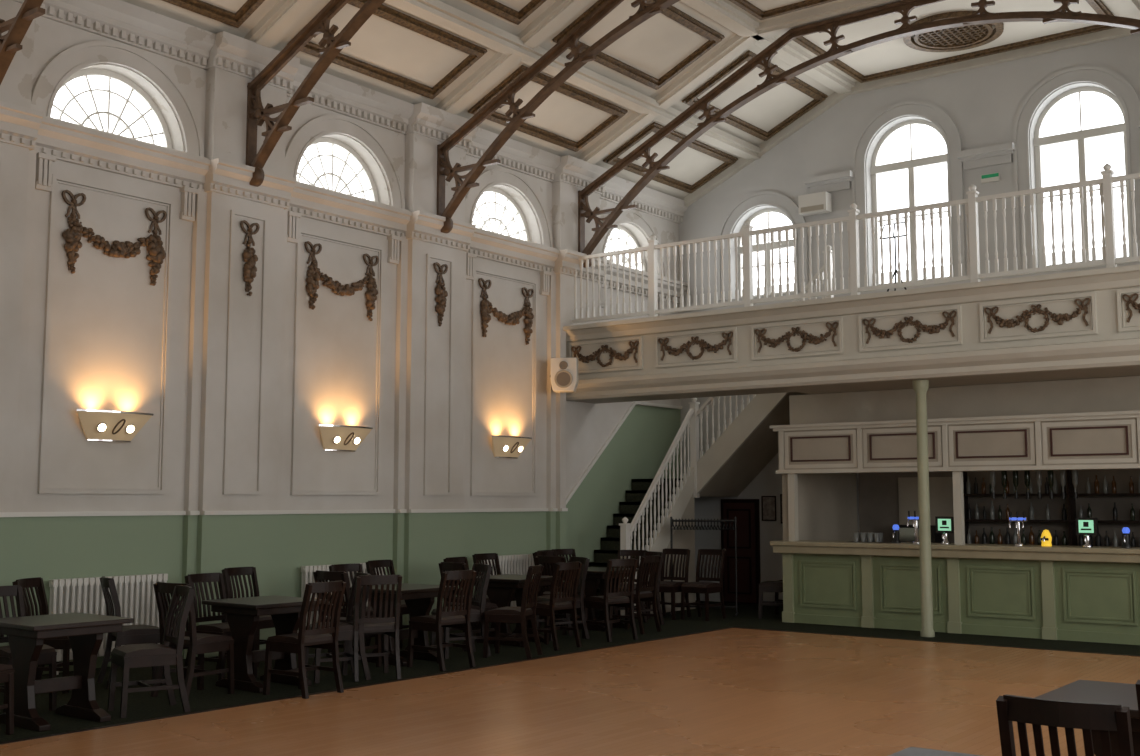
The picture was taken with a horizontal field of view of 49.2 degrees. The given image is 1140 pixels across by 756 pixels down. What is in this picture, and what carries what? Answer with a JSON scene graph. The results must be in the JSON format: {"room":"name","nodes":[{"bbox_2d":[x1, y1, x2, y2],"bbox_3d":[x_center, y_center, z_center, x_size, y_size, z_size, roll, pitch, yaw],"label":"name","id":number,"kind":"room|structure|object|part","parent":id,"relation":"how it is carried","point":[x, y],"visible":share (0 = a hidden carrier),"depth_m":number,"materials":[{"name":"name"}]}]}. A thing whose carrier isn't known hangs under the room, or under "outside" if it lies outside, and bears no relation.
{"room":"ballroom with bar","nodes":[
{"label":"ballroom with bar","id":0,"kind":"room"},
{"bbox_2d":[0,0,680,658],"bbox_3d":[-4.093,-0.439,13.617,0.460,6.850,19.450,-4,-7,37],"label":"wall","id":1,"kind":"structure","parent":0,"point":[106,342],"depth_m":14.07,"materials":[{"name":"paint"}]},
{"bbox_2d":[0,0,44,84],"bbox_3d":[-1.345,-4.136,8.551,10.905,2.872,0.150,-4,-7,37],"label":"roof truss","id":2,"kind":"object","parent":1,"relation":"attached to","point":[17,26],"visible":1,"depth_m":11.26,"materials":[{"name":"brown wood"}]},
{"bbox_2d":[37,655,110,673],"bbox_3d":[-4.029,2.890,13.239,0.020,0.150,19.450,-4,-7,37],"label":"baseboard","id":3,"kind":"structure","parent":1,"relation":"attached to","point":[99,658],"depth_m":12.36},
{"bbox_2d":[51,68,172,148],"bbox_3d":[-4.858,-2.844,13.108,0.070,0.793,1.570,-4,-7,37],"label":"window","id":4,"kind":"structure","parent":1,"relation":"in","point":[100,99],"depth_m":13.14,"materials":[{"name":"white"}]},
{"bbox_2d":[62,190,166,285],"bbox_3d":[-4.656,-1.419,12.774,0.122,0.828,1.194,-4,-7,37],"label":"garland","id":5,"kind":"object","parent":1,"relation":"attached to","point":[72,236],"visible":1,"depth_m":12.71,"materials":[{"name":"brown wood"}]},
{"bbox_2d":[76,409,153,441],"bbox_3d":[-4.602,0.488,12.569,0.212,0.300,0.865,-4,-7,37],"label":"wall sconce","id":6,"kind":"object","parent":1,"relation":"attached to","point":[97,425],"visible":1,"depth_m":12.50,"materials":[{"name":"beige metal"}]},
{"bbox_2d":[240,220,259,295],"bbox_3d":[-3.578,-1.339,13.923,0.101,0.842,0.253,-4,-7,37],"label":"wall ornament","id":7,"kind":"object","parent":1,"relation":"attached to","point":[249,256],"visible":1,"depth_m":13.90,"materials":[{"name":"brown wood"}]},
{"bbox_2d":[0,158,537,495],"bbox_3d":[-4.954,-0.442,12.217,0.190,3.140,14.870,-4,-7,37],"label":"trim","id":8,"kind":"structure","parent":1,"relation":"attached to","point":[56,179],"depth_m":14.04,"materials":[{"name":"paint"}]},
{"bbox_2d":[0,508,567,516],"bbox_3d":[-4.995,1.312,11.986,0.195,0.045,16.050,-4,-7,37],"label":"trim","id":9,"kind":"structure","parent":1,"relation":"attached to","point":[250,512],"depth_m":13.77,"materials":[{"name":"white wood"}]},
{"bbox_2d":[245,0,384,186],"bbox_3d":[0.542,-3.894,10.999,10.905,2.872,0.150,-4,-7,37],"label":"roof truss","id":10,"kind":"object","parent":1,"relation":"attached to","point":[256,114],"visible":0.98,"depth_m":13.67,"materials":[{"name":"brown wood"}]},
{"bbox_2d":[296,137,378,201],"bbox_3d":[-2.971,-2.602,15.556,0.070,0.793,1.570,-4,-7,37],"label":"window","id":11,"kind":"structure","parent":1,"relation":"in","point":[327,163],"depth_m":15.63,"materials":[{"name":"white"}]},
{"bbox_2d":[304,241,378,320],"bbox_3d":[-2.772,-1.191,15.225,0.116,0.800,1.193,-4,-7,38],"label":"garland","id":12,"kind":"object","parent":1,"relation":"attached to","point":[314,275],"visible":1,"depth_m":15.13,"materials":[{"name":"brown wood"}]},
{"bbox_2d":[0,0,687,303],"bbox_3d":[-3.902,-2.916,13.715,0.340,1.760,19.450,-4,-7,37],"label":"trim","id":13,"kind":"structure","parent":1,"relation":"attached to","point":[121,21],"depth_m":14.70,"materials":[{"name":"paint"}]},
{"bbox_2d":[319,424,372,451],"bbox_3d":[-2.714,0.729,15.016,0.212,0.300,0.865,-4,-7,37],"label":"wall sconce","id":14,"kind":"object","parent":1,"relation":"attached to","point":[334,437],"visible":1,"depth_m":14.94,"materials":[{"name":"beige metal"}]},
{"bbox_2d":[31,41,666,315],"bbox_3d":[-3.696,-2.507,14.142,0.100,1.710,17.560,-4,-7,37],"label":"trim","id":15,"kind":"structure","parent":1,"relation":"attached to","point":[54,74],"depth_m":14.67,"materials":[{"name":"paint"}]},
{"bbox_2d":[433,262,447,325],"bbox_3d":[-1.689,-1.097,16.369,0.106,0.842,0.253,-4,-7,37],"label":"wall ornament","id":16,"kind":"object","parent":1,"relation":"attached to","point":[440,290],"visible":1,"depth_m":16.34,"materials":[{"name":"brown wood"}]},
{"bbox_2d":[472,187,529,240],"bbox_3d":[-1.084,-2.361,18.003,0.070,0.793,1.570,-4,-7,37],"label":"window","id":17,"kind":"structure","parent":1,"relation":"in","point":[496,211],"depth_m":18.12,"materials":[{"name":"white"}]},
{"bbox_2d":[478,278,533,344],"bbox_3d":[-0.885,-0.949,17.673,0.120,0.800,1.193,-4,-7,36],"label":"garland","id":18,"kind":"object","parent":1,"relation":"attached to","point":[487,308],"visible":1,"depth_m":17.62,"materials":[{"name":"brown wood"}]},
{"bbox_2d":[492,435,531,458],"bbox_3d":[-0.827,0.971,17.464,0.212,0.300,0.865,-4,-7,37],"label":"wall sconce","id":19,"kind":"object","parent":1,"relation":"attached to","point":[503,446],"visible":1,"depth_m":17.37,"materials":[{"name":"beige metal"}]},
{"bbox_2d":[437,0,679,232],"bbox_3d":[2.429,-3.652,13.446,10.905,2.872,0.150,-4,-7,37],"label":"roof truss","id":20,"kind":"object","parent":1,"relation":"attached to","point":[645,11],"visible":0.97,"depth_m":15.74,"materials":[{"name":"brown wood"}]},
{"bbox_2d":[550,358,577,392],"bbox_3d":[-0.095,-0.038,18.034,0.417,0.480,0.353,-1,-6,5],"label":"wall speaker","id":21,"kind":"object","parent":1,"relation":"attached to","point":[563,371],"visible":1,"depth_m":17.87,"materials":[{"name":"white plastic"}]},
{"bbox_2d":[566,401,681,503],"bbox_3d":[0.874,1.220,19.809,0.040,1.744,3.366,-4,-7,37],"label":"trim","id":22,"kind":"structure","parent":1,"relation":"attached to","point":[634,403],"depth_m":19.49,"materials":[{"name":"white wood"}]},
{"bbox_2d":[605,225,646,271],"bbox_3d":[0.804,-2.119,20.451,0.070,0.793,1.570,-4,-7,37],"label":"window","id":23,"kind":"structure","parent":1,"relation":"in","point":[620,238],"depth_m":20.59,"materials":[{"name":"white"}]},
{"bbox_2d":[578,0,1139,267],"bbox_3d":[4.316,-3.411,15.894,10.905,2.872,0.150,-4,-7,37],"label":"roof truss","id":24,"kind":"object","parent":1,"relation":"attached to","point":[904,7],"visible":0.94,"depth_m":17.04,"materials":[{"name":"brown wood"}]},
{"bbox_2d":[0,600,1139,755],"bbox_3d":[0.961,2.680,9.412,12.600,0.216,19.450,-4,-7,37],"label":"floor","id":25,"kind":"structure","parent":0,"point":[730,691],"depth_m":10.32,"materials":[{"name":"brown wood"}]},
{"bbox_2d":[0,664,14,734],"bbox_3d":[-4.260,2.037,8.725,0.440,0.967,0.556,-2,-6,22],"label":"dining chair","id":26,"kind":"object","parent":25,"relation":"on","point":[6,671],"visible":1,"depth_m":8.84,"materials":[{"name":"brown wood"}]},
{"bbox_2d":[0,585,56,712],"bbox_3d":[-4.417,2.150,9.862,0.556,0.968,0.440,-3,-7,31],"label":"dining chair","id":27,"kind":"object","parent":25,"relation":"on","point":[48,654],"visible":0.49,"depth_m":9.87,"materials":[{"name":"brown wood"}]},
{"bbox_2d":[12,577,72,692],"bbox_3d":[-4.585,2.263,11.006,0.556,0.968,0.440,-1,-6,6],"label":"dining chair","id":28,"kind":"object","parent":25,"relation":"on","point":[63,643],"visible":0.44,"depth_m":11.03,"materials":[{"name":"brown wood"}]},
{"bbox_2d":[0,612,133,731],"bbox_3d":[-3.883,2.202,9.388,0.800,0.760,0.800,-4,-7,38],"label":"pub table","id":29,"kind":"object","parent":25,"relation":"on","point":[85,631],"visible":0.96,"depth_m":9.29,"materials":[{"name":"brown wood"}]},
{"bbox_2d":[49,573,167,674],"bbox_3d":[-4.580,2.428,12.373,0.088,0.900,1.423,-4,-7,37],"label":"radiator","id":30,"kind":"object","parent":25,"relation":"on","point":[136,593],"visible":0.47,"depth_m":12.32,"materials":[{"name":"white metal"}]},
{"bbox_2d":[97,576,164,688],"bbox_3d":[-3.985,2.296,11.339,0.556,0.968,0.440,3,-7,-31],"label":"dining chair","id":31,"kind":"object","parent":25,"relation":"on","point":[130,634],"visible":0.57,"depth_m":11.21,"materials":[{"name":"brown wood"}]},
{"bbox_2d":[107,585,194,717],"bbox_3d":[-3.310,2.151,9.870,0.556,0.968,0.440,4,-7,-33],"label":"dining chair","id":32,"kind":"object","parent":25,"relation":"on","point":[126,657],"visible":1,"depth_m":9.78,"materials":[{"name":"brown wood"}]},
{"bbox_2d":[150,582,233,698],"bbox_3d":[-3.226,2.228,10.655,0.440,0.968,0.556,-4,-7,34],"label":"dining chair","id":33,"kind":"object","parent":25,"relation":"on","point":[197,643],"visible":0.57,"depth_m":10.57,"materials":[{"name":"brown wood"}]},
{"bbox_2d":[183,572,256,680],"bbox_3d":[-3.279,2.328,11.666,0.556,0.968,0.440,-4,-7,32],"label":"dining chair","id":34,"kind":"object","parent":25,"relation":"on","point":[222,628],"visible":0.66,"depth_m":11.70,"materials":[{"name":"brown wood"}]},
{"bbox_2d":[222,567,274,666],"bbox_3d":[-3.239,2.437,12.764,0.556,0.968,0.440,-4,-7,32],"label":"dining chair","id":35,"kind":"object","parent":25,"relation":"on","point":[265,621],"visible":0.43,"depth_m":12.85,"materials":[{"name":"brown wood"}]},
{"bbox_2d":[202,595,325,692],"bbox_3d":[-2.745,2.380,11.191,0.800,0.760,0.800,-5,-7,39],"label":"pub table","id":36,"kind":"object","parent":25,"relation":"on","point":[243,614],"visible":0.73,"depth_m":11.03,"materials":[{"name":"brown wood"}]},
{"bbox_2d":[263,581,345,698],"bbox_3d":[-2.275,2.235,10.719,0.556,0.968,0.440,-4,-7,35],"label":"dining chair","id":37,"kind":"object","parent":25,"relation":"on","point":[296,643],"visible":1,"depth_m":10.64,"materials":[{"name":"brown wood"}]},
{"bbox_2d":[305,573,370,682],"bbox_3d":[-2.170,2.329,11.669,0.556,0.968,0.440,3,-6,-27],"label":"dining chair","id":38,"kind":"object","parent":25,"relation":"on","point":[346,631],"visible":0.52,"depth_m":11.55,"materials":[{"name":"brown wood"}]},
{"bbox_2d":[298,563,384,630],"bbox_3d":[-2.693,2.670,14.821,0.088,0.900,1.423,-4,-7,37],"label":"radiator","id":39,"kind":"object","parent":25,"relation":"on","point":[307,571],"visible":0.12,"depth_m":14.43,"materials":[{"name":"white metal"}]},
{"bbox_2d":[312,570,381,671],"bbox_3d":[-2.223,2.401,12.398,0.440,0.968,0.556,-4,-7,35],"label":"dining chair","id":40,"kind":"object","parent":25,"relation":"on","point":[319,576],"visible":0.29,"depth_m":12.27,"materials":[{"name":"brown wood"}]},
{"bbox_2d":[328,563,374,653],"bbox_3d":[-2.272,2.501,13.414,0.556,0.968,0.440,-5,-7,40],"label":"dining chair","id":41,"kind":"object","parent":25,"relation":"on","point":[355,567],"visible":0.2,"depth_m":13.60,"materials":[{"name":"brown wood"}]},
{"bbox_2d":[342,575,401,681],"bbox_3d":[-1.864,2.337,11.752,0.440,0.968,0.556,2,-6,-22],"label":"dining chair","id":42,"kind":"object","parent":25,"relation":"on","point":[386,626],"visible":0.96,"depth_m":11.60,"materials":[{"name":"brown wood"}]},
{"bbox_2d":[365,559,408,648],"bbox_3d":[-2.021,2.593,14.343,0.556,0.968,0.440,-4,-7,32],"label":"dining chair","id":43,"kind":"object","parent":25,"relation":"on","point":[371,565],"visible":0.3,"depth_m":14.39,"materials":[{"name":"brown wood"}]},
{"bbox_2d":[349,583,454,665],"bbox_3d":[-1.742,2.553,12.934,0.800,0.760,0.800,-5,-7,39],"label":"pub table","id":44,"kind":"object","parent":25,"relation":"on","point":[419,599],"visible":0.47,"depth_m":12.90,"materials":[{"name":"brown wood"}]},
{"bbox_2d":[407,570,475,671],"bbox_3d":[-1.275,2.406,12.457,0.556,0.968,0.440,-5,-8,42],"label":"dining chair","id":45,"kind":"object","parent":25,"relation":"on","point":[451,619],"visible":1,"depth_m":12.37,"materials":[{"name":"brown wood"}]},
{"bbox_2d":[430,563,491,658],"bbox_3d":[-1.166,2.501,13.412,0.556,0.968,0.440,3,-6,-28],"label":"dining chair","id":46,"kind":"object","parent":25,"relation":"on","point":[476,615],"visible":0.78,"depth_m":13.35,"materials":[{"name":"brown wood"}]},
{"bbox_2d":[443,557,489,640],"bbox_3d":[-1.201,2.667,15.096,0.556,0.968,0.440,-3,-7,31],"label":"dining chair","id":47,"kind":"object","parent":25,"relation":"on","point":[449,559],"visible":0.2,"depth_m":15.19,"materials":[{"name":"brown wood"}]},
{"bbox_2d":[439,562,497,650],"bbox_3d":[-1.153,2.568,14.090,0.440,0.968,0.556,-5,-8,42],"label":"dining chair","id":48,"kind":"object","parent":25,"relation":"on","point":[443,566],"visible":0.35,"depth_m":14.01,"materials":[{"name":"brown wood"}]},
{"bbox_2d":[472,553,515,628],"bbox_3d":[-0.936,2.772,16.159,0.556,0.968,0.440,-5,-8,41],"label":"dining chair","id":49,"kind":"object","parent":25,"relation":"on","point":[477,558],"visible":0.29,"depth_m":16.40,"materials":[{"name":"brown wood"}]},
{"bbox_2d":[481,554,534,606],"bbox_3d":[-0.806,2.911,17.268,0.088,0.900,1.423,-4,-7,37],"label":"radiator","id":50,"kind":"object","parent":25,"relation":"on","point":[521,564],"visible":0.29,"depth_m":17.29,"materials":[{"name":"white metal"}]},
{"bbox_2d":[483,564,543,658],"bbox_3d":[-0.595,2.494,13.345,0.556,0.968,0.440,-1,-6,15],"label":"dining chair","id":51,"kind":"object","parent":25,"relation":"on","point":[527,611],"visible":0.98,"depth_m":13.19,"materials":[{"name":"brown wood"}]},
{"bbox_2d":[474,574,560,645],"bbox_3d":[-0.667,2.719,14.622,0.800,0.760,0.800,-4,-7,35],"label":"pub table","id":52,"kind":"object","parent":25,"relation":"on","point":[501,589],"visible":0.5,"depth_m":14.42,"materials":[{"name":"brown wood"}]},
{"bbox_2d":[537,550,563,586],"bbox_3d":[-0.141,2.879,17.239,0.556,0.968,0.440,-4,-7,36],"label":"dining chair","id":53,"kind":"object","parent":25,"relation":"on","point":[539,550],"visible":0.04,"depth_m":17.45,"materials":[{"name":"brown wood"}]},
{"bbox_2d":[521,561,581,650],"bbox_3d":[-0.199,2.573,14.146,0.556,0.968,0.440,-5,-7,39],"label":"dining chair","id":54,"kind":"object","parent":25,"relation":"on","point":[557,605],"visible":0.89,"depth_m":14.04,"materials":[{"name":"brown wood"}]},
{"bbox_2d":[532,551,578,626],"bbox_3d":[-0.169,2.832,16.762,0.556,0.968,0.440,-5,-7,40],"label":"dining chair","id":55,"kind":"object","parent":25,"relation":"on","point":[543,553],"visible":0.14,"depth_m":16.94,"materials":[{"name":"brown wood"}]},
{"bbox_2d":[535,556,585,634],"bbox_3d":[-0.118,2.731,15.745,0.440,0.968,0.556,-4,-7,32],"label":"dining chair","id":56,"kind":"object","parent":25,"relation":"on","point":[541,560],"visible":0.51,"depth_m":15.61,"materials":[{"name":"brown wood"}]},
{"bbox_2d":[536,557,589,640],"bbox_3d":[-0.092,2.667,15.101,0.556,0.968,0.440,3,-6,-29],"label":"dining chair","id":57,"kind":"object","parent":25,"relation":"on","point":[585,561],"visible":0.55,"depth_m":15.04,"materials":[{"name":"brown wood"}]},
{"bbox_2d":[552,549,597,618],"bbox_3d":[0.046,2.922,17.676,0.440,0.968,0.556,5,-7,-39],"label":"dining chair","id":58,"kind":"object","parent":25,"relation":"on","point":[560,552],"visible":0.16,"depth_m":17.93,"materials":[{"name":"brown wood"}]},
{"bbox_2d":[559,567,637,630],"bbox_3d":[0.361,2.883,16.282,0.800,0.760,0.800,-4,-7,38],"label":"pub table","id":59,"kind":"object","parent":25,"relation":"on","point":[595,577],"visible":0.38,"depth_m":16.05,"materials":[{"name":"brown wood"}]},
{"bbox_2d":[582,558,637,641],"bbox_3d":[0.486,2.656,14.989,0.440,0.968,0.556,4,-7,-37],"label":"dining chair","id":60,"kind":"object","parent":25,"relation":"on","point":[619,599],"visible":1,"depth_m":14.88,"materials":[{"name":"brown wood"}]},
{"bbox_2d":[617,550,648,619],"bbox_3d":[0.824,2.880,17.249,0.440,0.968,0.556,-1,-6,15],"label":"dining chair","id":61,"kind":"object","parent":25,"relation":"on","point":[622,553],"visible":0.31,"depth_m":17.51,"materials":[{"name":"brown wood"}]},
{"bbox_2d":[612,555,661,633],"bbox_3d":[0.832,2.738,15.810,0.556,0.968,0.440,-4,-7,35],"label":"dining chair","id":62,"kind":"object","parent":25,"relation":"on","point":[640,594],"visible":0.88,"depth_m":15.71,"materials":[{"name":"brown wood"}]},
{"bbox_2d":[616,551,663,626],"bbox_3d":[0.936,2.832,16.762,0.556,0.968,0.440,3,-7,-30],"label":"dining chair","id":63,"kind":"object","parent":25,"relation":"on","point":[646,553],"visible":0.27,"depth_m":16.71,"materials":[{"name":"brown wood"}]},
{"bbox_2d":[647,548,690,619],"bbox_3d":[1.413,2.929,17.745,0.440,0.968,0.556,-4,-7,32],"label":"dining chair","id":64,"kind":"object","parent":25,"relation":"on","point":[671,587],"visible":0.91,"depth_m":17.84,"materials":[{"name":"brown wood"}]},
{"bbox_2d":[680,549,726,620],"bbox_3d":[1.887,2.911,17.570,0.440,0.968,0.556,-4,-7,36],"label":"dining chair","id":65,"kind":"object","parent":25,"relation":"on","point":[697,587],"visible":1,"depth_m":17.57,"materials":[{"name":"brown wood"}]},
{"bbox_2d":[670,517,738,615],"bbox_3d":[1.952,2.736,18.174,0.970,1.414,0.405,-1,-6,12],"label":"rail","id":66,"kind":"object","parent":25,"relation":"on","point":[734,520],"visible":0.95,"depth_m":18.16,"materials":[{"name":"black"}]},
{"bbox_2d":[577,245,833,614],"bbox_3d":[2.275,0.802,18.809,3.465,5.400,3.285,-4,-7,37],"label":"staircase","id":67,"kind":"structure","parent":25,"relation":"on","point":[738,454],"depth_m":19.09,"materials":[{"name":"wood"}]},
{"bbox_2d":[758,581,782,618],"bbox_3d":[2.964,2.926,17.718,0.556,0.968,0.440,-1,-6,11],"label":"dining chair","id":68,"kind":"object","parent":25,"relation":"on","point":[766,586],"visible":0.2,"depth_m":17.54,"materials":[{"name":"brown wood"}]},
{"bbox_2d":[775,580,782,613],"bbox_3d":[3.344,2.982,18.284,0.556,0.968,0.440,-4,-7,33],"label":"dining chair","id":69,"kind":"object","parent":25,"relation":"on","point":[776,593],"visible":0.03,"depth_m":18.21,"materials":[{"name":"brown wood"}]},
{"bbox_2d":[912,380,934,636],"bbox_3d":[4.380,1.597,15.400,0.200,3.148,0.200,-4,-7,37],"label":"support pole","id":70,"kind":"object","parent":25,"relation":"on","point":[920,387],"visible":1,"depth_m":15.35,"materials":[{"name":"metal"}]},
{"bbox_2d":[889,747,981,755],"bbox_3d":[1.296,1.646,3.879,0.800,0.760,0.800,-4,-7,37],"label":"pub table","id":71,"kind":"object","parent":25,"relation":"on","point":[911,751],"visible":1,"depth_m":4.34,"materials":[{"name":"brown wood"}]},
{"bbox_2d":[770,376,1139,544],"bbox_3d":[7.211,1.605,15.459,9.280,3.145,2.420,-4,-7,37],"label":"bar canopy","id":72,"kind":"object","parent":25,"relation":"on","point":[1094,423],"visible":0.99,"depth_m":16.06,"materials":[{"name":"beige wood"}]},
{"bbox_2d":[935,516,953,543],"bbox_3d":[4.809,1.954,15.976,0.240,0.350,0.170,-4,-7,37],"label":"tap","id":73,"kind":"object","parent":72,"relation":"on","point":[943,524],"visible":1,"depth_m":15.96,"materials":[{"name":"silver metal"}]},
{"bbox_2d":[990,470,1077,498],"bbox_3d":[6.040,0.845,16.285,1.250,1.460,0.072,-4,-7,37],"label":"bottles","id":74,"kind":"object","parent":72,"relation":"hanging from","point":[1038,472],"visible":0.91,"depth_m":16.18},
{"bbox_2d":[1075,517,1097,546],"bbox_3d":[6.190,1.849,14.922,0.240,0.350,0.170,-4,-7,37],"label":"tap","id":75,"kind":"object","parent":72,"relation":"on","point":[1086,527],"visible":1,"depth_m":14.91,"materials":[{"name":"silver metal"}]},
{"bbox_2d":[770,540,1139,644],"bbox_3d":[6.691,2.552,14.651,9.240,1.100,0.920,-4,-7,37],"label":"bar counter","id":76,"kind":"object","parent":25,"relation":"on","point":[1054,592],"depth_m":15.52,"materials":[{"name":"green wood"}]},
{"bbox_2d":[848,532,887,542],"bbox_3d":[4.036,2.144,16.752,0.550,0.123,0.260,-4,-7,37],"label":"glass tray","id":77,"kind":"object","parent":76,"relation":"on","point":[858,536],"visible":0.99,"depth_m":16.72,"materials":[{"name":"grey"}]},
{"bbox_2d":[892,524,900,542],"bbox_3d":[4.293,2.049,16.384,0.119,0.240,0.147,0,-6,5],"label":"tap","id":78,"kind":"object","parent":76,"relation":"on","point":[895,535],"visible":1,"depth_m":16.36,"materials":[{"name":"black"}]},
{"bbox_2d":[1009,511,1027,545],"bbox_3d":[5.551,1.863,15.421,0.220,0.422,0.158,-4,-7,37],"label":"tap","id":79,"kind":"object","parent":76,"relation":"on","point":[1017,520],"visible":1,"depth_m":15.41,"materials":[{"name":"silver metal"}]},
{"bbox_2d":[1041,530,1051,545],"bbox_3d":[5.810,1.953,15.207,0.130,0.200,0.175,-4,-7,37],"label":"tap","id":80,"kind":"object","parent":76,"relation":"on","point":[1046,538],"visible":1,"depth_m":15.18,"materials":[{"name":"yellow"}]},
{"bbox_2d":[1121,527,1131,547],"bbox_3d":[6.554,1.879,14.658,0.119,0.240,0.147,0,-6,5],"label":"tap","id":81,"kind":"object","parent":76,"relation":"on","point":[1125,536],"visible":1,"depth_m":14.63,"materials":[{"name":"black"}]},
{"bbox_2d":[858,469,1139,546],"bbox_3d":[7.863,1.692,16.113,9.050,3.100,0.580,-4,-7,37],"label":"bar","id":82,"kind":"object","parent":25,"relation":"on","point":[1111,496],"visible":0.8,"depth_m":17.57,"materials":[{"name":"brown wood"}]},
{"bbox_2d":[899,525,942,542],"bbox_3d":[5.094,2.295,18.163,0.600,0.298,0.360,-4,-7,37],"label":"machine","id":83,"kind":"object","parent":82,"relation":"on","point":[906,533],"visible":0.36,"depth_m":18.05,"materials":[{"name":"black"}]},
{"bbox_2d":[996,694,1133,755],"bbox_3d":[1.811,1.598,4.389,0.440,0.968,0.556,-4,-7,35],"label":"dining chair","id":84,"kind":"object","parent":25,"relation":"on","point":[1070,715],"visible":1,"depth_m":4.21,"materials":[{"name":"brown wood"}]},
{"bbox_2d":[1035,680,1139,755],"bbox_3d":[2.587,1.812,5.553,0.800,0.760,0.800,-4,-7,37],"label":"pub table","id":85,"kind":"object","parent":25,"relation":"on","point":[1088,691],"visible":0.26,"depth_m":5.58,"materials":[{"name":"brown wood"}]},
{"bbox_2d":[1135,680,1139,720],"bbox_3d":[2.479,1.635,4.769,0.440,0.968,0.556,-4,-7,37],"label":"dining chair","id":86,"kind":"object","parent":25,"relation":"on","point":[1137,684],"visible":1,"depth_m":4.74,"materials":[{"name":"brown wood"}]},
{"bbox_2d":[122,0,1139,198],"bbox_3d":[0.961,-4.925,10.163,12.600,1.600,19.450,-4,-7,37],"label":"ceiling","id":87,"kind":"structure","parent":0,"point":[654,47],"depth_m":16.91,"materials":[{"name":"paint"}]},
{"bbox_2d":[162,0,1116,192],"bbox_3d":[0.247,-4.849,10.706,10.140,1.344,19.090,-4,-7,37],"label":"trim","id":88,"kind":"structure","parent":87,"relation":"attached to","point":[475,52],"depth_m":17.10,"materials":[{"name":"brown wood"}]},
{"bbox_2d":[903,11,1003,51],"bbox_3d":[5.345,-4.825,17.381,1.340,0.080,1.340,-4,-7,37],"label":"ceiling vent","id":89,"kind":"object","parent":87,"relation":"in","point":[971,36],"depth_m":17.48,"materials":[{"name":"beige metal"}]},
{"bbox_2d":[244,0,1139,164],"bbox_3d":[0.247,-4.742,10.696,10.800,1.600,19.450,-4,-7,37],"label":"ceiling beam","id":90,"kind":"structure","parent":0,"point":[511,49],"depth_m":16.50,"materials":[{"name":"paint"}]},
{"bbox_2d":[679,33,1139,601],"bbox_3d":[6.973,-0.821,17.631,12.600,8.400,0.300,-4,-7,37],"label":"wall","id":91,"kind":"structure","parent":0,"point":[984,103],"depth_m":19.64,"materials":[{"name":"paint"}]},
{"bbox_2d":[721,499,760,603],"bbox_3d":[2.753,2.813,20.247,0.700,1.680,0.120,-4,-7,37],"label":"door","id":92,"kind":"structure","parent":91,"relation":"in","point":[747,511],"depth_m":20.21,"materials":[{"name":"brown wood"}]},
{"bbox_2d":[737,208,793,297],"bbox_3d":[3.298,-2.079,20.667,1.220,1.510,0.095,-4,-7,37],"label":"window","id":93,"kind":"structure","parent":91,"relation":"in","point":[768,217],"depth_m":20.67,"materials":[{"name":"white"}]},
{"bbox_2d":[761,496,775,520],"bbox_3d":[3.202,2.099,20.031,0.260,0.400,0.025,-4,-7,37],"label":"poster","id":94,"kind":"object","parent":91,"relation":"attached to","point":[768,503],"visible":1,"depth_m":20.03,"materials":[{"name":"paper"}]},
{"bbox_2d":[780,494,782,523],"bbox_3d":[3.496,2.082,19.806,0.320,0.470,0.025,-4,-7,37],"label":"poster","id":95,"kind":"object","parent":91,"relation":"attached to","point":[781,506],"visible":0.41,"depth_m":19.89,"materials":[{"name":"paper"}]},
{"bbox_2d":[798,191,831,215],"bbox_3d":[3.907,-2.766,19.816,0.480,0.300,0.245,-4,-7,37],"label":"heater","id":96,"kind":"object","parent":91,"relation":"attached to","point":[821,202],"visible":1,"depth_m":19.71,"materials":[{"name":"white plastic"}]},
{"bbox_2d":[563,164,1139,403],"bbox_3d":[5.814,-1.077,16.155,12.580,2.320,3.460,-4,-7,37],"label":"balcony","id":97,"kind":"object","parent":91,"relation":"attached to","point":[1085,324],"visible":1,"depth_m":15.67,"materials":[{"name":"white wood"}]},
{"bbox_3d":[4.907,-1.731,15.032,12.580,1.240,0.117,-4,-7,37],"label":"railing","id":98,"kind":"part","parent":97,"relation":"part of","materials":[{"name":"white wood"}]},
{"bbox_2d":[879,222,907,291],"bbox_3d":[4.459,-1.516,17.275,0.471,1.304,0.542,2,-6,-22],"label":"music stand","id":99,"kind":"object","parent":97,"relation":"on","point":[893,236],"visible":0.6,"depth_m":17.32,"materials":[{"name":"black metal"}]},
{"bbox_2d":[871,119,949,284],"bbox_3d":[5.281,-2.716,19.201,1.320,2.590,0.095,-4,-7,37],"label":"window","id":100,"kind":"structure","parent":91,"relation":"in","point":[909,168],"depth_m":19.25,"materials":[{"name":"white"}]},
{"bbox_2d":[682,27,1139,300],"bbox_3d":[6.118,-3.149,18.227,10.800,3.250,0.160,-4,-7,37],"label":"trim","id":101,"kind":"structure","parent":91,"relation":"attached to","point":[999,154],"depth_m":18.56,"materials":[{"name":"paint"}]},
{"bbox_2d":[981,172,999,182],"bbox_3d":[6.159,-2.932,18.235,0.270,0.120,0.045,-4,-7,37],"label":"exit sign","id":102,"kind":"object","parent":91,"relation":"attached to","point":[992,177],"visible":1,"depth_m":18.22,"materials":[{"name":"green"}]},
{"bbox_2d":[1033,87,1131,266],"bbox_3d":[7.280,-2.867,17.674,1.320,2.590,0.095,-4,-7,37],"label":"window","id":103,"kind":"structure","parent":91,"relation":"in","point":[1082,130],"depth_m":17.74,"materials":[{"name":"white"}]},
{"bbox_2d":[907,511,918,542],"bbox_3d":[4.503,1.942,16.221,0.220,0.422,0.158,-4,-7,37],"label":"tap","id":104,"kind":"object","parent":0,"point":[915,519],"visible":0.78,"depth_m":16.22,"materials":[{"name":"silver metal"}]}
]}

